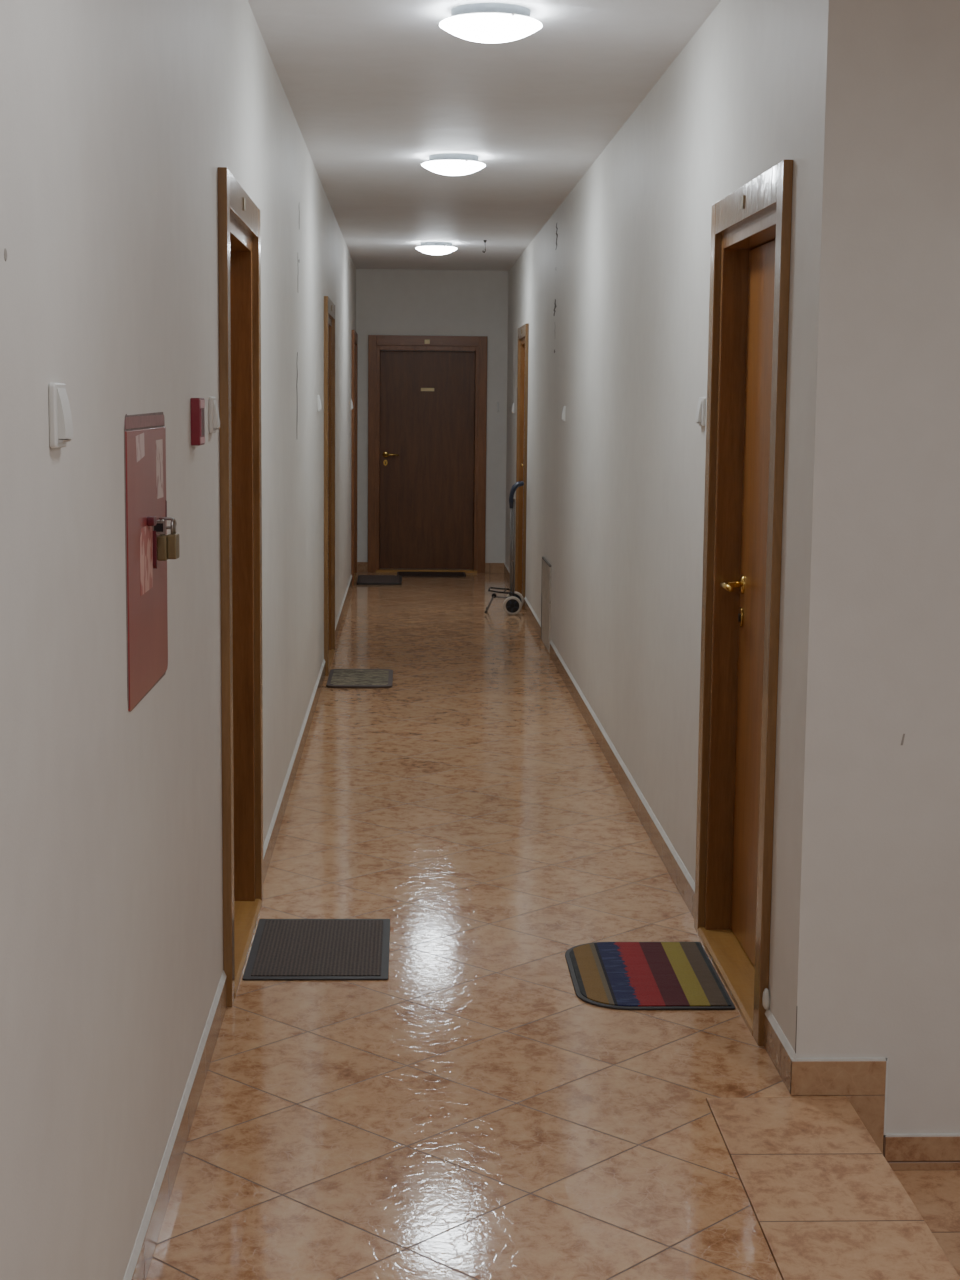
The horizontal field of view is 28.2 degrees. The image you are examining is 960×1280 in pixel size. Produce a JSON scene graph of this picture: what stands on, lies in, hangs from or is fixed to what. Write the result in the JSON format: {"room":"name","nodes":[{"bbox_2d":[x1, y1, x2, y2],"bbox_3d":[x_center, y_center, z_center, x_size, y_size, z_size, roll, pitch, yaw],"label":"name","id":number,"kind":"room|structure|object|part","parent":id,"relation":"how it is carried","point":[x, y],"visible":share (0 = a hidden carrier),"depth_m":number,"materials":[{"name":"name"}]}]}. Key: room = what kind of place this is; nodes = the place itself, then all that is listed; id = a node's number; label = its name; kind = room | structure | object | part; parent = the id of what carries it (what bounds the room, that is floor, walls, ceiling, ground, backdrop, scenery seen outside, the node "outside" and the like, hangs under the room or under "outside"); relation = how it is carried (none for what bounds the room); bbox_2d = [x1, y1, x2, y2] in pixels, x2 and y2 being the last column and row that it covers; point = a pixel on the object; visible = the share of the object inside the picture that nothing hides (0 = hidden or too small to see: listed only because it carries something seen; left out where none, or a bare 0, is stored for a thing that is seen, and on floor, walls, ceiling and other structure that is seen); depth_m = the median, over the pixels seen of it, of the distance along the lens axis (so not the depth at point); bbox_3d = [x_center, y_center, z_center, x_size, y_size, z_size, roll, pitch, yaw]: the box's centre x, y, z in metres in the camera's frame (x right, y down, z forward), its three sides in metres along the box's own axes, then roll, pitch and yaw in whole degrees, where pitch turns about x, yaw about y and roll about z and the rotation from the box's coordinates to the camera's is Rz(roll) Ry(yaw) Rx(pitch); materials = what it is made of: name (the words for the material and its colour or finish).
{"room":"apartment building corridor","nodes":[
{"label":"apartment building corridor","id":0,"kind":"room"},
{"bbox_2d":[0,0,355,1279],"bbox_3d":[-0.817,-0.610,7.624,0.161,2.888,18.131,0,7,-2],"label":"wall","id":1,"kind":"structure","parent":0,"point":[119,119],"depth_m":2.97,"materials":[{"name":"paint"}]},
{"bbox_2d":[48,383,72,448],"bbox_3d":[-0.531,-0.285,2.430,0.019,0.082,0.080,0,7,-2],"label":"light switch","id":2,"kind":"object","parent":1,"relation":"attached to","point":[60,417],"visible":1,"depth_m":2.40,"materials":[{"name":"white plastic"}]},
{"bbox_2d":[124,412,176,711],"bbox_3d":[-0.582,-0.148,3.302,0.085,0.484,0.506,0,7,-2],"label":"cabinet","id":3,"kind":"object","parent":1,"relation":"attached to","point":[144,434],"visible":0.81,"depth_m":3.25,"materials":[{"name":"red metal"},{"name":"red paint"},{"name":"brass"}]},
{"bbox_2d":[157,519,167,560],"bbox_3d":[-0.561,-0.177,3.386,0.016,0.073,0.036,0,7,-1],"label":"padlock","id":4,"kind":"object","parent":3,"relation":"hanging from","point":[162,538],"visible":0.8,"depth_m":3.37,"materials":[{"name":"gold metal"}]},
{"bbox_2d":[167,518,179,558],"bbox_3d":[-0.545,-0.181,3.398,0.016,0.073,0.036,1,7,2],"label":"padlock","id":5,"kind":"object","parent":3,"relation":"hanging from","point":[173,552],"visible":1,"depth_m":3.38,"materials":[{"name":"gold metal"}]},
{"bbox_2d":[123,970,226,1279],"bbox_3d":[-0.518,1.238,1.753,0.009,0.094,6.004,0,7,-2],"label":"baseboard","id":6,"kind":"structure","parent":1,"relation":"attached to","point":[140,1260],"depth_m":3.71,"materials":[{"name":"tile"}]},
{"bbox_2d":[190,398,204,445],"bbox_3d":[-0.589,-0.457,4.000,0.022,0.098,0.096,0,7,-2],"label":"fire alarm","id":7,"kind":"object","parent":1,"relation":"attached to","point":[197,405],"visible":1,"depth_m":3.96,"materials":[{"name":"red plastic"}]},
{"bbox_3d":[-0.581,-0.419,4.005,0.002,0.013,0.080,0,7,-2],"label":"label panel","id":8,"kind":"part","parent":7,"relation":"part of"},
{"bbox_3d":[-0.580,-0.493,3.996,0.002,0.017,0.080,0,7,-2],"label":"label panel","id":9,"kind":"part","parent":7,"relation":"part of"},
{"bbox_3d":[-0.580,-0.455,4.001,0.001,0.052,0.068,0,7,-2],"label":"break panel","id":10,"kind":"part","parent":7,"relation":"part of","materials":[{"name":"white plastic"}]},
{"bbox_2d":[209,397,219,432],"bbox_3d":[-0.603,-0.512,4.351,0.019,0.082,0.080,0,7,-2],"label":"light switch","id":11,"kind":"object","parent":1,"relation":"attached to","point":[214,420],"visible":1,"depth_m":4.32,"materials":[{"name":"white plastic"}]},
{"bbox_3d":[-0.608,-0.512,4.351,0.009,0.082,0.080,0,7,-2],"label":"plate","id":12,"kind":"part","parent":11,"relation":"part of","materials":[{"name":"white plastic"}]},
{"bbox_2d":[218,167,262,1006],"bbox_3d":[-0.694,-0.164,5.115,0.150,2.033,1.028,0,7,-2],"label":"door","id":13,"kind":"structure","parent":1,"relation":"in","point":[239,225],"depth_m":5.47,"materials":[{"name":"brown wood"}]},
{"bbox_3d":[-0.615,-0.104,4.643,0.022,2.033,0.070,0,7,-2],"label":"casing","id":14,"kind":"part","parent":13,"relation":"part of","materials":[{"name":"brown wood"}]},
{"bbox_3d":[-0.705,-0.124,5.120,0.129,1.952,0.896,0,7,-2],"label":"frame","id":15,"kind":"part","parent":13,"relation":"part of","materials":[{"name":"brown wood"}]},
{"bbox_3d":[-0.651,-0.224,5.593,0.022,2.033,0.070,0,7,-2],"label":"casing","id":16,"kind":"part","parent":13,"relation":"part of","materials":[{"name":"brown wood"}]},
{"bbox_2d":[263,660,325,883],"bbox_3d":[-0.755,0.441,8.062,0.009,0.094,4.668,0,7,-2],"label":"baseboard","id":17,"kind":"structure","parent":1,"relation":"attached to","point":[271,838],"depth_m":7.29,"materials":[{"name":"tile"}]},
{"bbox_2d":[317,395,321,411],"bbox_3d":[-0.798,-1.177,9.524,0.019,0.082,0.080,0,7,-2],"label":"light switch","id":18,"kind":"object","parent":1,"relation":"attached to","point":[318,396],"visible":1,"depth_m":9.50,"materials":[{"name":"white plastic"}]},
{"bbox_2d":[324,296,334,675],"bbox_3d":[-0.906,-0.878,10.764,0.150,2.033,1.030,0,7,-2],"label":"door","id":19,"kind":"structure","parent":1,"relation":"in","point":[329,307],"depth_m":11.12,"materials":[{"name":"brown wood"}]},
{"bbox_3d":[-0.827,-0.817,10.290,0.022,2.033,0.070,0,7,-2],"label":"casing","id":20,"kind":"part","parent":19,"relation":"part of","materials":[{"name":"brown wood"}]},
{"bbox_3d":[-0.917,-0.837,10.768,0.129,1.952,0.898,0,7,-2],"label":"frame","id":21,"kind":"part","parent":19,"relation":"part of","materials":[{"name":"brown wood"}]},
{"bbox_3d":[-0.863,-0.937,11.242,0.022,2.033,0.070,0,7,-2],"label":"casing","id":22,"kind":"part","parent":19,"relation":"part of","materials":[{"name":"brown wood"}]},
{"bbox_2d":[335,575,351,641],"bbox_3d":[-0.955,-0.230,13.375,0.009,0.094,3.990,0,7,-2],"label":"baseboard","id":23,"kind":"structure","parent":1,"relation":"attached to","point":[349,587],"depth_m":13.23,"materials":[{"name":"tile"}]},
{"bbox_2d":[351,330,357,585],"bbox_3d":[-1.094,-1.505,15.731,0.148,2.033,1.010,0,7,-2],"label":"door","id":24,"kind":"structure","parent":1,"relation":"in","point":[354,391],"depth_m":15.75,"materials":[{"name":"brown wood"}]},
{"bbox_3d":[-1.014,-1.446,15.267,0.022,2.033,0.070,0,7,-2],"label":"casing","id":25,"kind":"part","parent":24,"relation":"part of","materials":[{"name":"brown wood"}]},
{"bbox_3d":[-1.104,-1.465,15.735,0.129,1.952,0.878,0,7,-2],"label":"frame","id":26,"kind":"part","parent":24,"relation":"part of","materials":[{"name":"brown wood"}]},
{"bbox_3d":[-1.049,-1.564,16.199,0.022,2.033,0.070,0,7,-2],"label":"casing","id":27,"kind":"part","parent":24,"relation":"part of","materials":[{"name":"brown wood"}]},
{"bbox_2d":[356,269,507,562],"bbox_3d":[-0.423,-1.731,16.560,1.299,2.888,0.160,0,7,-2],"label":"wall","id":28,"kind":"structure","parent":0,"point":[388,301],"depth_m":16.36,"materials":[{"name":"paint"}]},
{"bbox_2d":[368,335,487,572],"bbox_3d":[-0.457,-1.601,16.546,1.019,2.033,0.150,0,7,-2],"label":"door","id":29,"kind":"structure","parent":28,"relation":"in","point":[427,397],"depth_m":16.54,"materials":[{"name":"brown wood"}]},
{"bbox_3d":[-0.929,-1.596,16.467,0.070,2.033,0.022,0,7,-2],"label":"casing","id":30,"kind":"part","parent":29,"relation":"part of","materials":[{"name":"brown wood"}]},
{"bbox_3d":[-0.452,-2.158,16.489,0.116,0.028,0.004,0,7,-2],"label":"name plate","id":31,"kind":"part","parent":29,"relation":"part of","materials":[{"name":"gold metal"}]},
{"bbox_3d":[0.019,-1.591,16.503,0.070,2.033,0.022,0,7,-2],"label":"casing","id":32,"kind":"part","parent":29,"relation":"part of","materials":[{"name":"brown wood"}]},
{"bbox_2d":[357,562,503,572],"bbox_3d":[-0.431,-0.629,16.614,1.281,0.086,0.009,0,7,-2],"label":"baseboard","id":33,"kind":"structure","parent":28,"relation":"attached to","point":[361,566],"depth_m":16.63,"materials":[{"name":"tile"}]},
{"bbox_2d":[248,0,720,270],"bbox_3d":[0.879,-2.098,7.419,3.519,0.150,18.291,0,7,-2],"label":"ceiling","id":34,"kind":"structure","parent":0,"point":[373,89],"depth_m":7.11,"materials":[{"name":"paint"}]},
{"bbox_2d":[415,241,456,254],"bbox_3d":[-0.309,-2.755,13.474,0.297,0.083,0.292,0,7,-2],"label":"ceiling light","id":35,"kind":"object","parent":34,"relation":"attached to","point":[433,248],"visible":1,"depth_m":13.38,"materials":[{"name":"glass"}]},
{"bbox_3d":[-0.307,-2.739,13.476,0.292,0.050,0.292,0,7,-2],"label":"lamp shade","id":36,"kind":"part","parent":35,"relation":"part of","materials":[{"name":"white glass"}]},
{"bbox_2d":[420,153,485,175],"bbox_3d":[-0.122,-2.147,8.661,0.297,0.083,0.292,0,7,-2],"label":"ceiling light","id":37,"kind":"object","parent":34,"relation":"attached to","point":[452,164],"visible":1,"depth_m":8.57,"materials":[{"name":"glass"}]},
{"bbox_3d":[-0.120,-2.130,8.663,0.292,0.050,0.292,0,7,-2],"label":"lamp shade","id":38,"kind":"part","parent":37,"relation":"part of","materials":[{"name":"white glass"}]},
{"bbox_2d":[437,3,541,42],"bbox_3d":[0.028,-1.736,5.410,0.297,0.083,0.292,0,7,-2],"label":"ceiling light","id":39,"kind":"object","parent":34,"relation":"attached to","point":[476,22],"visible":1,"depth_m":5.32,"materials":[{"name":"glass"}]},
{"bbox_2d":[146,572,845,1279],"bbox_3d":[-0.101,0.603,7.804,1.619,0.150,18.131,0,7,-2],"label":"floor","id":40,"kind":"structure","parent":0,"point":[462,1113],"depth_m":4.53,"materials":[{"name":"tile"}]},
{"bbox_2d":[242,919,389,979],"bbox_3d":[-0.438,0.843,5.245,0.378,0.007,0.578,0,7,-2],"label":"door mat","id":41,"kind":"object","parent":40,"relation":"on","point":[281,949],"visible":1,"depth_m":5.21,"materials":[{"name":"grey fabric"}]},
{"bbox_2d":[326,669,392,687],"bbox_3d":[-0.641,0.205,10.267,0.345,0.012,0.645,0,7,-2],"label":"door mat","id":42,"kind":"object","parent":40,"relation":"on","point":[338,678],"visible":1,"depth_m":10.21,"materials":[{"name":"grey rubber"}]},
{"bbox_2d":[356,575,401,584],"bbox_3d":[-0.830,-0.497,15.802,0.368,0.018,0.700,0,7,-2],"label":"door mat","id":43,"kind":"object","parent":40,"relation":"on","point":[362,579],"visible":1,"depth_m":15.67,"materials":[{"name":"grey fabric"}]},
{"bbox_2d":[397,572,465,576],"bbox_3d":[-0.417,-0.563,16.395,0.588,0.010,0.400,0,7,-2],"label":"door mat","id":44,"kind":"object","parent":40,"relation":"on","point":[403,574],"visible":0.94,"depth_m":16.32,"materials":[{"name":"brown rubber"}]},
{"bbox_2d":[484,481,523,614],"bbox_3d":[0.174,-0.656,13.517,0.270,0.927,0.379,1,7,4],"label":"trolley","id":45,"kind":"object","parent":40,"relation":"on","point":[513,603],"visible":1,"depth_m":13.40,"materials":[{"name":"black metal"}]},
{"bbox_3d":[0.068,-0.249,13.416,0.067,0.123,0.012,0,7,-2],"label":"leg","id":46,"kind":"part","parent":45,"relation":"part of","materials":[{"name":"black metal"}]},
{"bbox_3d":[0.256,-1.023,13.456,0.104,0.182,0.233,1,7,1],"label":"handle","id":47,"kind":"part","parent":45,"relation":"part of","materials":[{"name":"black plastic"}]},
{"bbox_2d":[565,942,735,1009],"bbox_3d":[0.431,0.877,5.034,0.388,0.008,0.586,0,7,-2],"label":"door mat","id":48,"kind":"object","parent":40,"relation":"on","point":[612,975],"visible":1,"depth_m":4.99,"materials":[{"name":"multicoloured fabric"}]},
{"bbox_2d":[706,1097,959,1279],"bbox_3d":[0.744,1.408,1.503,0.308,0.156,5.372,0,7,-2],"label":"stair landing","id":49,"kind":"structure","parent":40,"relation":"attached to","point":[826,1203],"depth_m":3.65,"materials":[{"name":"tile"}]},
{"bbox_2d":[505,0,906,1057],"bbox_3d":[0.523,-0.097,10.458,0.177,4.588,12.741,0,7,-2],"label":"wall","id":50,"kind":"structure","parent":0,"point":[612,292],"depth_m":4.84,"materials":[{"name":"paint"}]},
{"bbox_2d":[504,563,509,582],"bbox_3d":[0.249,-0.510,15.697,0.009,0.094,1.907,0,7,-2],"label":"baseboard","id":51,"kind":"structure","parent":50,"relation":"attached to","point":[506,569],"depth_m":16.17,"materials":[{"name":"tile"}]},
{"bbox_2d":[515,323,528,609],"bbox_3d":[0.367,-1.290,14.137,0.150,2.033,1.000,0,7,-2],"label":"door","id":52,"kind":"structure","parent":50,"relation":"in","point":[523,331],"depth_m":14.47,"materials":[{"name":"brown wood"}]},
{"bbox_3d":[0.289,-1.348,14.596,0.022,2.033,0.070,0,7,-2],"label":"casing","id":53,"kind":"part","parent":52,"relation":"part of","materials":[{"name":"brown wood"}]},
{"bbox_3d":[0.377,-1.250,14.143,0.129,1.952,0.868,0,7,-2],"label":"frame","id":54,"kind":"part","parent":52,"relation":"part of","materials":[{"name":"brown wood"}]},
{"bbox_3d":[0.323,-1.232,13.674,0.022,2.033,0.070,0,7,-2],"label":"casing","id":55,"kind":"part","parent":52,"relation":"part of","materials":[{"name":"brown wood"}]},
{"bbox_2d":[524,597,541,639],"bbox_3d":[0.354,-0.157,12.896,0.009,0.094,1.744,0,7,-2],"label":"baseboard","id":56,"kind":"structure","parent":50,"relation":"attached to","point":[532,616],"depth_m":12.83,"materials":[{"name":"tile"}]},
{"bbox_2d":[541,557,550,651],"bbox_3d":[0.401,-0.223,11.635,0.012,0.518,0.636,0,7,-2],"label":"access cover","id":57,"kind":"object","parent":50,"relation":"attached to","point":[546,566],"visible":0.98,"depth_m":11.56,"materials":[{"name":"grey metal"}]},
{"bbox_3d":[0.404,-0.360,11.614,0.010,0.220,0.630,0,7,-2],"label":"panel","id":58,"kind":"part","parent":57,"relation":"part of","materials":[{"name":"grey metal"}]},
{"bbox_3d":[0.402,-0.106,11.646,0.008,0.284,0.630,0,7,-2],"label":"panel","id":59,"kind":"part","parent":57,"relation":"part of","materials":[{"name":"grey metal"}]},
{"bbox_2d":[561,406,565,420],"bbox_3d":[0.451,-1.226,10.372,0.019,0.082,0.080,0,7,-2],"label":"light switch","id":60,"kind":"object","parent":50,"relation":"attached to","point":[563,413],"visible":1,"depth_m":10.34,"materials":[{"name":"white plastic"}]},
{"bbox_2d":[550,641,694,917],"bbox_3d":[0.524,0.413,8.384,0.009,0.094,5.838,0,7,-2],"label":"baseboard","id":61,"kind":"structure","parent":50,"relation":"attached to","point":[674,865],"depth_m":7.05,"materials":[{"name":"tile"}]},
{"bbox_2d":[695,397,705,425],"bbox_3d":[0.634,-0.657,5.508,0.019,0.082,0.080,0,7,-2],"label":"light switch","id":62,"kind":"object","parent":50,"relation":"attached to","point":[701,407],"visible":1,"depth_m":5.48,"materials":[{"name":"white plastic"}]},
{"bbox_2d":[694,159,792,1045],"bbox_3d":[0.716,-0.119,4.868,0.150,2.033,1.015,0,7,-2],"label":"door","id":63,"kind":"structure","parent":50,"relation":"in","point":[750,255],"depth_m":5.16,"materials":[{"name":"brown wood"}]},
{"bbox_3d":[0.637,-0.178,5.334,0.022,2.033,0.070,0,7,-2],"label":"casing","id":64,"kind":"part","parent":63,"relation":"part of","materials":[{"name":"brown wood"}]},
{"bbox_3d":[0.684,-0.145,5.165,0.061,0.022,0.125,0,7,-2],"label":"lever","id":65,"kind":"part","parent":63,"relation":"part of","materials":[{"name":"gold metal"}]},
{"bbox_3d":[0.725,-0.079,4.873,0.129,1.952,0.883,0,7,-2],"label":"frame","id":66,"kind":"part","parent":63,"relation":"part of","materials":[{"name":"brown wood"}]},
{"bbox_3d":[0.714,-0.062,5.231,0.006,0.054,0.038,0,7,-2],"label":"lock plate","id":67,"kind":"part","parent":63,"relation":"part of","materials":[{"name":"gold metal"}]},
{"bbox_3d":[0.652,-1.087,4.751,0.003,0.032,0.036,0,7,-2],"label":"number plate","id":68,"kind":"part","parent":63,"relation":"part of","materials":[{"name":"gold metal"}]},
{"bbox_3d":[0.714,-0.151,5.219,0.008,0.052,0.052,0,7,-2],"label":"handle","id":69,"kind":"part","parent":63,"relation":"part of","materials":[{"name":"gold metal"}]},
{"bbox_3d":[0.672,-0.060,4.397,0.022,2.033,0.070,0,7,-2],"label":"casing","id":70,"kind":"part","parent":63,"relation":"part of","materials":[{"name":"brown wood"}]},
{"bbox_2d":[764,1009,795,1094],"bbox_3d":[0.676,0.926,4.323,0.009,0.094,0.325,0,7,-2],"label":"baseboard","id":71,"kind":"structure","parent":50,"relation":"attached to","point":[777,1046],"depth_m":4.31,"materials":[{"name":"tile"}]},
{"bbox_2d":[868,0,959,1133],"bbox_3d":[1.795,0.697,4.261,1.900,4.588,0.161,0,7,-2],"label":"wall","id":72,"kind":"structure","parent":0,"point":[914,1023],"depth_m":4.06,"materials":[{"name":"paint"}]},
{"bbox_2d":[791,1058,959,1169],"bbox_3d":[1.228,1.208,4.219,1.107,0.593,0.010,0,7,-2],"label":"baseboard","id":73,"kind":"structure","parent":72,"relation":"attached to","point":[864,1081],"depth_m":4.17,"materials":[{"name":"tile"}]},
{"bbox_3d":[1.633,1.920,1.610,0.317,0.160,5.390,0,7,-2],"label":"stair step","id":74,"kind":"structure","parent":0,"visible":0},
{"bbox_3d":[1.335,1.750,1.578,0.317,0.160,5.390,0,7,-2],"label":"stair step","id":75,"kind":"structure","parent":74,"relation":"on","visible":0},
{"bbox_2d":[893,1170,959,1276],"bbox_3d":[1.037,1.580,1.545,0.317,0.160,5.390,0,7,-2],"label":"stair step","id":76,"kind":"structure","parent":75,"relation":"on","point":[935,1194],"depth_m":4.04,"materials":[{"name":"tile"}]}
]}

